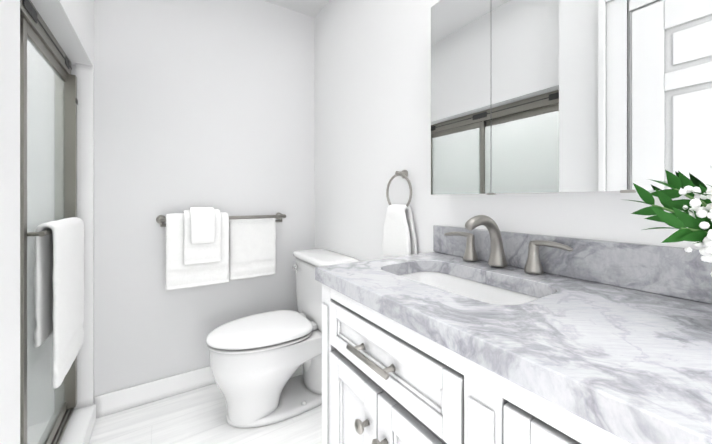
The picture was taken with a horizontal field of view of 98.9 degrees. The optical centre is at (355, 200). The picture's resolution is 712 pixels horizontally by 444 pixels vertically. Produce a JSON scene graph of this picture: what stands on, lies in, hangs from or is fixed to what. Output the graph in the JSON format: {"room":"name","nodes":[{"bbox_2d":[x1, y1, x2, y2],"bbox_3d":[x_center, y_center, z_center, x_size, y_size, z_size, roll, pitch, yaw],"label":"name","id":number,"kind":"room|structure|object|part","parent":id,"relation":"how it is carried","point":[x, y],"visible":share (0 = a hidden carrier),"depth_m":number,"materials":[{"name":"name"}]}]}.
{"room":"bathroom","nodes":[
{"label":"bathroom","id":0,"kind":"room"},
{"bbox_2d":[0,0,93,443],"bbox_3d":[-0.518,-0.105,0.318,0.272,2.440,2.970,0,0,-33],"label":"wall","id":1,"kind":"structure","parent":0,"point":[70,24],"depth_m":0.55,"materials":[{"name":"white paint"}]},
{"bbox_2d":[20,0,77,443],"bbox_3d":[-1.080,0.177,0.988,0.094,1.695,1.165,0,0,-33],"label":"shower door","id":2,"kind":"structure","parent":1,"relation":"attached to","point":[36,33],"depth_m":1.17,"materials":[{"name":"clear glass"}]},
{"bbox_3d":[-1.096,0.194,0.977,0.032,1.500,1.043,0,0,-33],"label":"shower door glass","id":3,"kind":"part","parent":2,"relation":"part of","materials":[{"name":"white"}]},
{"bbox_2d":[34,217,83,388],"bbox_3d":[-1.200,0.374,1.247,0.071,0.593,0.439,0,0,-33],"label":"towel","id":4,"kind":"object","parent":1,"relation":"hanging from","point":[59,283],"visible":0.98,"depth_m":1.13,"materials":[{"name":"fabric"}]},
{"bbox_2d":[59,404,95,443],"bbox_3d":[-1.062,1.069,1.000,0.157,0.090,1.165,0,0,-33],"label":"sill","id":5,"kind":"structure","parent":1,"relation":"attached to","point":[80,426],"depth_m":1.39,"materials":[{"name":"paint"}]},
{"bbox_2d":[27,0,314,425],"bbox_3d":[-1.289,-0.106,1.647,2.280,2.440,0.100,0,0,-33],"label":"wall","id":6,"kind":"structure","parent":0,"point":[204,103],"depth_m":1.76,"materials":[{"name":"white paint"}]},
{"bbox_2d":[75,63,93,408],"bbox_3d":[-1.356,0.220,1.524,0.065,1.787,0.035,0,0,-33],"label":"trim","id":7,"kind":"structure","parent":6,"relation":"attached to","point":[85,197],"depth_m":1.51,"materials":[{"name":"paint"}]},
{"bbox_2d":[94,366,215,417],"bbox_3d":[-0.816,1.058,1.881,1.230,0.112,0.017,0,0,-33],"label":"baseboard","id":8,"kind":"structure","parent":6,"relation":"attached to","point":[109,403],"depth_m":1.67,"materials":[{"name":"paint"}]},
{"bbox_2d":[156,207,285,289],"bbox_3d":[-0.761,0.260,1.813,0.721,0.447,0.186,0,0,-33],"label":"towel rail","id":9,"kind":"object","parent":6,"relation":"attached to","point":[205,246],"visible":1,"depth_m":1.71,"materials":[{"name":"white fabric"}]},
{"bbox_2d":[89,364,321,443],"bbox_3d":[-0.421,1.144,0.380,2.380,0.060,3.170,0,0,-33],"label":"floor","id":10,"kind":"structure","parent":0,"point":[196,416],"depth_m":1.50,"materials":[{"name":"tile"}]},
{"bbox_2d":[27,421,48,443],"bbox_3d":[-1.464,1.089,0.717,0.825,0.050,1.280,0,0,-33],"label":"pan","id":11,"kind":"object","parent":10,"relation":"on","point":[41,424],"depth_m":1.39,"materials":[{"name":"white"}]},
{"bbox_2d":[206,248,358,427],"bbox_3d":[-0.410,0.718,1.677,0.752,0.792,0.515,0,0,-33],"label":"toilet","id":12,"kind":"object","parent":10,"relation":"on","point":[257,361],"visible":0.79,"depth_m":1.53,"materials":[{"name":"ceramic"}]},
{"bbox_3d":[-0.505,0.709,1.616,0.516,0.018,0.388,0,0,-33],"label":"seat","id":13,"kind":"part","parent":12,"relation":"part of","materials":[{"name":"plastic"}]},
{"bbox_3d":[-0.506,0.679,1.615,0.526,0.034,0.400,0,0,-33],"label":"seat lid","id":14,"kind":"part","parent":12,"relation":"part of","materials":[{"name":"plastic"}]},
{"bbox_3d":[-0.191,0.545,1.817,0.217,0.366,0.490,0,0,-33],"label":"tank","id":15,"kind":"part","parent":12,"relation":"part of","materials":[{"name":"ceramic"}]},
{"bbox_3d":[-0.193,0.341,1.815,0.238,0.038,0.516,0,0,-33],"label":"tank lid","id":16,"kind":"part","parent":12,"relation":"part of","materials":[{"name":"ceramic"}]},
{"bbox_2d":[315,275,658,443],"bbox_3d":[0.496,0.681,0.445,0.560,0.868,1.492,0,0,-33],"label":"bathroom vanity","id":17,"kind":"object","parent":10,"relation":"on","point":[386,379],"depth_m":0.58,"materials":[{"name":"paint"}]},
{"bbox_2d":[315,251,711,443],"bbox_3d":[0.537,0.226,0.400,0.538,0.041,1.628,0,0,-33],"label":"countertop","id":18,"kind":"structure","parent":17,"relation":"on","point":[641,361],"depth_m":0.47,"materials":[{"name":"grey stone"}]},
{"bbox_2d":[395,267,546,306],"bbox_3d":[0.273,0.310,0.825,0.310,0.150,0.490,0,0,-33],"label":"sink","id":19,"kind":"object","parent":18,"relation":"in","point":[489,290],"depth_m":0.92,"materials":[{"name":"white ceramic"}]},
{"bbox_2d":[443,215,578,274],"bbox_3d":[0.389,0.124,0.909,0.179,0.162,0.410,0,0,-33],"label":"faucet","id":20,"kind":"object","parent":18,"relation":"on","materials":[{"name":"silver metal"}]},
{"bbox_2d":[629,163,711,276],"bbox_3d":[0.558,0.072,0.503,0.159,0.266,0.210,0,0,-33],"label":"flowers","id":21,"kind":"object","parent":18,"relation":"on","point":[692,222],"visible":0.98,"depth_m":0.51,"materials":[{"name":"green plant"}]},
{"bbox_2d":[265,0,328,17],"bbox_3d":[-0.421,-1.356,0.379,2.380,0.060,3.170,0,0,-33],"label":"ceiling","id":22,"kind":"structure","parent":0,"point":[312,8],"depth_m":2.07,"materials":[{"name":"white paint"}]},
{"bbox_2d":[315,0,709,260],"bbox_3d":[0.539,-0.106,0.993,0.100,2.440,3.170,0,0,-33],"label":"wall","id":23,"kind":"structure","parent":0,"point":[372,97],"depth_m":1.49,"materials":[{"name":"white paint"}]},
{"bbox_2d":[382,170,416,256],"bbox_3d":[0.197,0.061,1.370,0.069,0.399,0.186,0,0,-33],"label":"towel ring","id":24,"kind":"object","parent":23,"relation":"attached to","point":[399,237],"visible":0.98,"depth_m":1.33,"materials":[{"name":"white fabric"}]},
{"bbox_2d":[382,204,416,256],"bbox_3d":[0.193,0.140,1.368,0.060,0.241,0.186,0,0,-33],"label":"towel","id":25,"kind":"object","parent":24,"relation":"hanging from","point":[399,235],"depth_m":1.33,"materials":[{"name":"fabric"}]},
{"bbox_2d":[431,0,711,194],"bbox_3d":[0.555,-0.361,0.772,0.109,0.690,0.882,0,0,-33],"label":"mirror cabinet","id":26,"kind":"object","parent":23,"relation":"attached to","point":[537,96],"visible":1,"depth_m":0.74,"materials":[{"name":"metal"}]},
{"bbox_2d":[433,225,711,302],"bbox_3d":[0.724,0.154,0.589,0.020,0.104,1.510,0,0,-33],"label":"backsplash","id":27,"kind":"structure","parent":23,"relation":"attached to","point":[666,270],"depth_m":0.71,"materials":[{"name":"grey stone"}]}
]}

